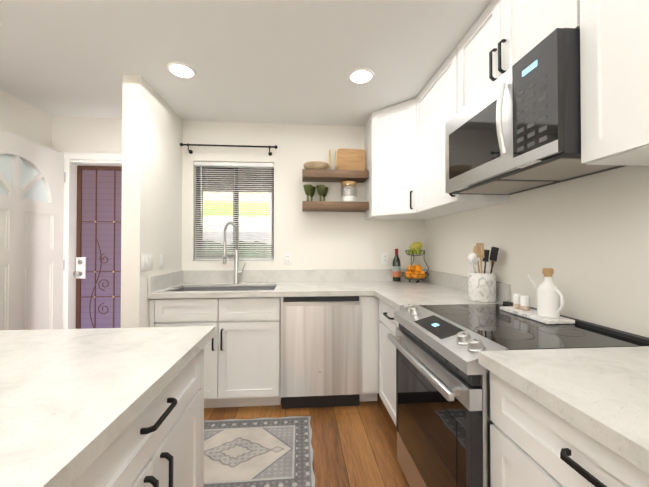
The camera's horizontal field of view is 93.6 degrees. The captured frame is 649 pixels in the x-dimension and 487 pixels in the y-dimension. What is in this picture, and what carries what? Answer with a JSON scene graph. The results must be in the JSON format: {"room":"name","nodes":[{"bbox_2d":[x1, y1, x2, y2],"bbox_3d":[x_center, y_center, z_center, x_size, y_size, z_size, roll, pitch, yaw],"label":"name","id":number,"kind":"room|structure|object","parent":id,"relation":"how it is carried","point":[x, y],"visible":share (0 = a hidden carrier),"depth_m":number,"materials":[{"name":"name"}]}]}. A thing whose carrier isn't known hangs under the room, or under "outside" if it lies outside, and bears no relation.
{"room":"kitchen","nodes":[
{"label":"kitchen","id":0,"kind":"room"},
{"bbox_2d":[0,89,51,148],"bbox_3d":[-2.347,0.002,0.096,0.120,2.510,5.710,0,-1,-5],"label":"wall","id":1,"kind":"structure","parent":0,"point":[20,118],"depth_m":2.52,"materials":[{"name":"white paint"}]},
{"bbox_2d":[121,75,182,327],"bbox_3d":[-1.379,0.056,2.497,0.123,2.460,0.760,0,-1,-5],"label":"wall","id":2,"kind":"structure","parent":0,"point":[152,133],"depth_m":2.21,"materials":[{"name":"white paint"}]},
{"bbox_2d":[141,254,152,269],"bbox_3d":[-1.289,0.133,2.217,0.009,0.115,0.160,0,-1,-5],"label":"light switch","id":3,"kind":"object","parent":2,"relation":"attached to","point":[146,261],"visible":1,"depth_m":2.20,"materials":[{"name":"white plastic"}]},
{"bbox_2d":[159,254,163,267],"bbox_3d":[-1.308,0.140,2.451,0.009,0.115,0.070,0,-1,-5],"label":"light switch","id":4,"kind":"object","parent":2,"relation":"attached to","point":[161,262],"visible":1,"depth_m":2.44,"materials":[{"name":"white plastic"}]},
{"bbox_2d":[173,286,275,290],"bbox_3d":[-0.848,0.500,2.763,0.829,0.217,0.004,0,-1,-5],"label":"sink","id":5,"kind":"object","parent":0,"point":[219,288],"depth_m":2.76,"materials":[{"name":"grey metal"}]},
{"bbox_2d":[52,116,424,270],"bbox_3d":[-0.755,0.037,3.009,3.525,2.510,0.160,0,-1,-5],"label":"wall","id":6,"kind":"structure","parent":0,"point":[311,240],"depth_m":2.97,"materials":[{"name":"white paint"}]},
{"bbox_2d":[0,129,65,329],"bbox_3d":[-2.323,0.224,2.317,0.115,2.095,0.929,0,-1,-5],"label":"entry door","id":7,"kind":"structure","parent":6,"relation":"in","point":[32,181],"depth_m":2.44,"materials":[{"name":"white wood"}]},
{"bbox_2d":[61,152,121,328],"bbox_3d":[-1.939,0.228,2.891,0.935,2.125,0.180,0,-1,-5],"label":"door frame","id":8,"kind":"structure","parent":6,"relation":"attached to","point":[70,232],"depth_m":2.81,"materials":[{"name":"white wood"}]},
{"bbox_2d":[73,166,121,328],"bbox_3d":[-1.940,0.264,2.906,0.843,2.014,0.102,0,-1,-5],"label":"door","id":9,"kind":"structure","parent":6,"relation":"in","point":[97,273],"depth_m":2.93,"materials":[{"name":"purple metal"}]},
{"bbox_2d":[180,143,277,155],"bbox_3d":[-0.894,-0.891,2.882,0.897,0.079,0.089,0,-1,-5],"label":"curtain rod","id":10,"kind":"object","parent":6,"relation":"attached to","point":[191,151],"visible":1,"depth_m":2.85,"materials":[{"name":"black metal"}]},
{"bbox_2d":[193,260,273,261],"bbox_3d":[-0.874,0.169,2.959,0.756,0.010,0.074,0,-1,-5],"label":"window sill","id":11,"kind":"structure","parent":6,"relation":"attached to","point":[233,260],"depth_m":2.94,"materials":[{"name":"white wood"}]},
{"bbox_2d":[196,166,273,259],"bbox_3d":[-0.878,-0.305,3.026,0.756,0.961,0.055,0,-1,-5],"label":"window","id":12,"kind":"structure","parent":6,"relation":"in","point":[198,192],"depth_m":3.00,"materials":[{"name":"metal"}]},
{"bbox_2d":[194,161,273,259],"bbox_3d":[-0.873,-0.313,2.951,0.748,0.943,0.054,0,-1,-5],"label":"window blinds","id":13,"kind":"object","parent":12,"relation":"attached to","point":[218,255],"visible":0.94,"depth_m":2.95,"materials":[{"name":"white plastic"}]},
{"bbox_2d":[203,168,271,191],"bbox_3d":[-0.594,-0.908,3.861,4.980,0.260,1.470,0,-1,-5],"label":"roof eave","id":14,"kind":"object","parent":6,"relation":"attached to","point":[243,175],"depth_m":4.28,"materials":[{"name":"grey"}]},
{"bbox_2d":[284,253,290,264],"bbox_3d":[-0.356,0.147,2.954,0.070,0.115,0.007,0,-1,-5],"label":"electrical outlet","id":15,"kind":"object","parent":6,"relation":"attached to","point":[287,258],"visible":1,"depth_m":2.95,"materials":[{"name":"white plastic"}]},
{"bbox_2d":[302,201,368,211],"bbox_3d":[0.095,-0.349,2.893,0.610,0.070,0.213,0,-1,-5],"label":"shelf","id":16,"kind":"object","parent":6,"relation":"attached to","point":[330,206],"visible":1,"depth_m":2.79,"materials":[{"name":"brown wood"}]},
{"bbox_2d":[303,184,311,200],"bbox_3d":[-0.156,-0.465,2.843,0.083,0.156,0.083,0,-1,-5],"label":"goblet","id":17,"kind":"object","parent":16,"relation":"on","point":[307,188],"visible":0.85,"depth_m":2.82,"materials":[{"name":"green glass"}]},
{"bbox_2d":[309,186,315,200],"bbox_3d":[-0.123,-0.464,2.931,0.083,0.156,0.083,0,-1,-5],"label":"goblet","id":18,"kind":"object","parent":16,"relation":"on","point":[312,193],"visible":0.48,"depth_m":2.91,"materials":[{"name":"green glass"}]},
{"bbox_2d":[316,185,324,200],"bbox_3d":[-0.037,-0.465,2.852,0.083,0.156,0.083,0,-1,-5],"label":"goblet","id":19,"kind":"object","parent":16,"relation":"on","point":[320,189],"visible":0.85,"depth_m":2.83,"materials":[{"name":"green glass"}]},
{"bbox_2d":[322,187,327,200],"bbox_3d":[-0.004,-0.464,2.940,0.083,0.156,0.083,0,-1,-5],"label":"goblet","id":20,"kind":"object","parent":16,"relation":"on","point":[324,195],"visible":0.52,"depth_m":2.92,"materials":[{"name":"green glass"}]},
{"bbox_2d":[340,181,356,201],"bbox_3d":[0.231,-0.484,2.899,0.160,0.196,0.160,0,-1,-5],"label":"glass jar","id":21,"kind":"object","parent":16,"relation":"on","point":[349,185],"visible":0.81,"depth_m":2.84,"materials":[{"name":"white"}]},
{"bbox_2d":[302,169,368,182],"bbox_3d":[0.095,-0.639,2.897,0.610,0.070,0.213,0,-1,-5],"label":"shelf","id":22,"kind":"object","parent":6,"relation":"attached to","point":[320,175],"visible":1,"depth_m":2.80,"materials":[{"name":"brown wood"}]},
{"bbox_2d":[303,161,328,169],"bbox_3d":[-0.079,-0.721,2.877,0.244,0.088,0.244,0,-1,-5],"label":"woven bowl","id":23,"kind":"object","parent":22,"relation":"on","point":[321,165],"visible":0.65,"depth_m":2.79,"materials":[{"name":"wicker"}]},
{"bbox_2d":[329,150,330,169],"bbox_3d":[0.050,-0.788,2.903,0.044,0.224,0.043,0,-1,-5],"label":"candlestick","id":24,"kind":"object","parent":22,"relation":"on","point":[329,159],"visible":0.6,"depth_m":2.90,"materials":[{"name":"beige wood"}]},
{"bbox_2d":[334,151,336,169],"bbox_3d":[0.108,-0.781,2.888,0.044,0.209,0.043,0,-1,-5],"label":"candlestick","id":25,"kind":"object","parent":22,"relation":"on","point":[335,166],"visible":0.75,"depth_m":2.88,"materials":[{"name":"gold metal"}]},
{"bbox_2d":[337,149,364,169],"bbox_3d":[0.258,-0.789,2.925,0.278,0.224,0.070,0,-1,-5],"label":"cutting board","id":26,"kind":"object","parent":22,"relation":"on","point":[350,159],"visible":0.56,"depth_m":2.91,"materials":[{"name":"brown wood"}]},
{"bbox_2d":[381,253,387,263],"bbox_3d":[0.600,0.148,3.031,0.070,0.115,0.007,0,-1,-5],"label":"electrical outlet","id":27,"kind":"object","parent":6,"relation":"attached to","point":[384,258],"visible":1,"depth_m":3.03,"materials":[{"name":"white plastic"}]},
{"bbox_2d":[0,0,491,125],"bbox_3d":[-0.531,-1.226,0.258,3.765,0.050,5.710,0,-1,-5],"label":"ceiling","id":28,"kind":"structure","parent":0,"point":[278,61],"depth_m":1.90,"materials":[{"name":"white paint"}]},
{"bbox_2d":[167,62,195,78],"bbox_3d":[-0.971,-1.173,2.073,0.184,0.012,0.184,0,-1,-5],"label":"recessed light","id":29,"kind":"object","parent":28,"relation":"in","point":[181,70],"visible":1,"depth_m":2.06,"materials":[{"name":"white plastic"}]},
{"bbox_2d":[348,68,373,83],"bbox_3d":[0.257,-1.172,2.142,0.184,0.012,0.184,0,-1,-5],"label":"recessed light","id":30,"kind":"object","parent":28,"relation":"in","point":[361,76],"visible":1,"depth_m":2.13,"materials":[{"name":"white plastic"}]},
{"bbox_2d":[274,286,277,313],"bbox_3d":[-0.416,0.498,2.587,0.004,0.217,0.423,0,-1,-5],"label":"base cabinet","id":31,"kind":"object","parent":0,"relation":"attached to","point":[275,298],"depth_m":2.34,"materials":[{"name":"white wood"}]},
{"bbox_2d":[204,393,408,486],"bbox_3d":[-0.531,1.308,0.227,3.765,0.100,5.710,0,-1,-5],"label":"floor","id":32,"kind":"structure","parent":0,"point":[354,446],"depth_m":1.99,"materials":[{"name":"brown wood"}]},
{"bbox_2d":[60,334,214,486],"bbox_3d":[-1.151,0.816,0.012,1.571,0.880,2.362,0,-1,-5],"label":"kitchen island","id":33,"kind":"object","parent":32,"relation":"on","point":[162,444],"depth_m":0.86,"materials":[{"name":"wood"}]},
{"bbox_2d":[0,326,214,486],"bbox_3d":[-1.173,0.356,0.044,1.612,0.040,2.385,0,-1,-5],"label":"island countertop","id":34,"kind":"structure","parent":33,"relation":"on","point":[64,393],"depth_m":0.73,"materials":[{"name":"white stone"}]},
{"bbox_2d":[150,306,280,407],"bbox_3d":[-0.828,0.957,2.601,0.924,0.660,0.616,0,-1,-5],"label":"base cabinet","id":35,"kind":"object","parent":32,"relation":"on","point":[242,348],"depth_m":2.32,"materials":[{"name":"white wood"}]},
{"bbox_2d":[162,297,273,321],"bbox_3d":[-0.814,0.495,2.345,0.829,0.217,0.004,0,-1,-5],"label":"drawer fronts","id":36,"kind":"structure","parent":35,"relation":"attached to","point":[238,309],"depth_m":2.30,"materials":[{"name":"white wood"}]},
{"bbox_2d":[147,269,443,298],"bbox_3d":[-0.143,0.330,2.643,2.361,0.155,0.657,0,-1,-5],"label":"countertop","id":37,"kind":"structure","parent":35,"relation":"on","point":[288,283],"depth_m":2.78,"materials":[{"name":"stone"}]},
{"bbox_2d":[222,222,245,283],"bbox_3d":[-0.812,0.085,2.752,0.180,0.563,0.205,0,-1,-5],"label":"faucet","id":38,"kind":"object","parent":37,"relation":"on","point":[236,262],"visible":1,"depth_m":2.81,"materials":[{"name":"silver metal"}]},
{"bbox_2d":[393,249,400,281],"bbox_3d":[0.703,0.210,2.969,0.077,0.319,0.077,0,-1,-5],"label":"wine bottle","id":39,"kind":"object","parent":37,"relation":"on","point":[396,269],"visible":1,"depth_m":2.94,"materials":[{"name":"black glass"}]},
{"bbox_2d":[401,250,428,282],"bbox_3d":[0.860,0.217,2.892,0.256,0.302,0.256,0,-1,-5],"label":"fruit basket","id":40,"kind":"object","parent":37,"relation":"on","point":[411,255],"visible":0.88,"depth_m":2.83,"materials":[{"name":"black metal"}]},
{"bbox_2d":[405,242,425,278],"bbox_3d":[0.860,0.155,2.892,0.198,0.345,0.199,0,-1,-5],"label":"fruit","id":41,"kind":"object","parent":40,"relation":"in","point":[415,247],"visible":0.96,"depth_m":2.85,"materials":[{"name":"orange food"}]},
{"bbox_2d":[204,416,314,486],"bbox_3d":[-0.540,1.274,1.863,0.942,0.007,0.722,0,-1,-5],"label":"rug","id":42,"kind":"object","parent":32,"relation":"on","point":[267,452],"visible":0.81,"depth_m":1.84,"materials":[{"name":"grey fabric"}]},
{"bbox_2d":[280,296,361,408],"bbox_3d":[-0.044,0.851,2.628,0.629,0.874,0.575,0,-1,-5],"label":"dishwasher","id":43,"kind":"object","parent":32,"relation":"on","point":[321,354],"visible":0.9,"depth_m":2.35,"materials":[{"name":"grey metal"}]},
{"bbox_2d":[379,299,398,424],"bbox_3d":[0.747,0.842,2.107,0.672,0.878,0.656,0,-1,-5],"label":"base cabinet","id":44,"kind":"object","parent":32,"relation":"on","point":[388,323],"visible":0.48,"depth_m":2.14,"materials":[{"name":"white wood"}]},
{"bbox_2d":[371,273,510,310],"bbox_3d":[0.745,0.323,2.084,0.681,0.155,0.600,0,-1,-5],"label":"countertop","id":45,"kind":"structure","parent":44,"relation":"on","point":[437,288],"depth_m":2.27,"materials":[{"name":"stone"}]},
{"bbox_2d":[467,243,499,301],"bbox_3d":[0.994,0.177,1.927,0.156,0.360,0.192,0,-1,-5],"label":"utensil crock","id":46,"kind":"object","parent":45,"relation":"on","point":[481,286],"visible":1,"depth_m":1.88,"materials":[{"name":"ceramic"}]},
{"bbox_2d":[388,301,648,486],"bbox_3d":[0.752,0.801,1.389,0.742,0.942,0.768,0,-1,-5],"label":"range","id":47,"kind":"object","parent":32,"relation":"on","point":[444,422],"visible":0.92,"depth_m":1.21,"materials":[{"name":"silver metal"}]},
{"bbox_2d":[500,306,574,323],"bbox_3d":[1.012,0.343,1.475,0.130,0.016,0.315,0,-1,-5],"label":"marble tray","id":48,"kind":"object","parent":47,"relation":"on","point":[531,314],"visible":0.75,"depth_m":1.40,"materials":[{"name":"white stone"}]},
{"bbox_2d":[513,293,521,307],"bbox_3d":[1.008,0.297,1.588,0.042,0.074,0.041,0,-1,-5],"label":"shaker","id":49,"kind":"object","parent":48,"relation":"on","point":[516,300],"visible":0.69,"depth_m":1.57,"materials":[{"name":"beige ceramic"}]},
{"bbox_2d":[520,295,529,310],"bbox_3d":[1.007,0.296,1.533,0.042,0.074,0.041,0,-1,-5],"label":"shaker","id":50,"kind":"object","parent":48,"relation":"on","point":[524,302],"visible":0.98,"depth_m":1.52,"materials":[{"name":"beige ceramic"}]},
{"bbox_2d":[527,268,563,317],"bbox_3d":[1.023,0.222,1.405,0.086,0.219,0.185,0,-1,-5],"label":"oil cruet","id":51,"kind":"object","parent":48,"relation":"on","point":[549,296],"visible":0.98,"depth_m":1.37,"materials":[{"name":"white ceramic"}]},
{"bbox_2d":[490,371,648,486],"bbox_3d":[0.885,0.824,0.602,0.640,0.878,0.812,0,-1,-5],"label":"base cabinet","id":52,"kind":"object","parent":32,"relation":"on","point":[533,443],"visible":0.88,"depth_m":0.75,"materials":[{"name":"white wood"}]},
{"bbox_2d":[478,346,648,473],"bbox_3d":[0.918,0.298,-0.032,0.676,0.155,2.095,0,-1,-5],"label":"countertop","id":53,"kind":"structure","parent":52,"relation":"on","point":[601,395],"depth_m":0.74,"materials":[{"name":"stone"}]},
{"bbox_2d":[424,166,648,337],"bbox_3d":[1.286,0.005,0.390,0.120,2.510,5.710,0,-1,-5],"label":"wall","id":54,"kind":"structure","parent":0,"point":[586,238],"depth_m":1.39,"materials":[{"name":"white paint"}]},
{"bbox_2d":[365,99,439,219],"bbox_3d":[0.727,-0.705,2.719,0.616,0.926,0.671,0,-1,-5],"label":"upper cabinet","id":55,"kind":"object","parent":54,"relation":"attached to","point":[405,165],"depth_m":2.61,"materials":[{"name":"white wood"}]},
{"bbox_2d":[413,46,508,215],"bbox_3d":[0.897,-0.711,2.163,0.368,0.926,0.693,0,-1,-5],"label":"upper cabinet","id":56,"kind":"object","parent":54,"relation":"attached to","point":[436,104],"depth_m":2.12,"materials":[{"name":"white wood"}]},
{"bbox_2d":[457,0,568,112],"bbox_3d":[0.979,-0.953,1.427,0.324,0.461,0.784,0,-1,-5],"label":"upper cabinet","id":57,"kind":"object","parent":54,"relation":"attached to","point":[505,31],"depth_m":1.41,"materials":[{"name":"white wood"}]},
{"bbox_2d":[445,28,623,194],"bbox_3d":[0.919,-0.503,1.416,0.442,0.424,0.782,0,-1,-5],"label":"over-the-range microwave","id":58,"kind":"object","parent":57,"relation":"attached to","point":[515,128],"visible":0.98,"depth_m":1.20,"materials":[{"name":"silver metal"}]},
{"bbox_2d":[569,0,648,165],"bbox_3d":[1.028,-0.727,0.819,0.324,0.926,0.422,0,-1,-5],"label":"upper cabinet","id":59,"kind":"object","parent":54,"relation":"attached to","point":[614,34],"depth_m":0.92,"materials":[{"name":"white wood"}]},
{"label":"outside","id":60,"kind":"structure","parent":0,"visible":0},
{"bbox_2d":[203,191,268,243],"bbox_3d":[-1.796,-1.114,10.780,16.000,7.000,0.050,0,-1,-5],"label":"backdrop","id":61,"kind":"structure","parent":60,"point":[256,199],"depth_m":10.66,"materials":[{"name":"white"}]},
{"bbox_3d":[-1.485,1.914,6.895,16.000,0.050,7.670,0,-1,-5],"label":"ground","id":62,"kind":"structure","parent":0,"visible":0},
{"bbox_2d":[269,192,271,243],"bbox_3d":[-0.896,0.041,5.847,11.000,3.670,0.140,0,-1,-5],"label":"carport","id":63,"kind":"object","parent":62,"relation":"on","point":[270,194],"depth_m":5.79,"materials":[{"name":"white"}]},
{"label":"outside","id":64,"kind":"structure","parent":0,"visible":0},
{"bbox_2d":[203,239,271,255],"bbox_3d":[-0.840,0.627,4.270,3.835,1.379,1.025,0,-1,-5],"label":"hedge","id":65,"kind":"object","parent":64,"point":[239,247],"depth_m":4.01,"materials":[{"name":"green plant"}]}
]}

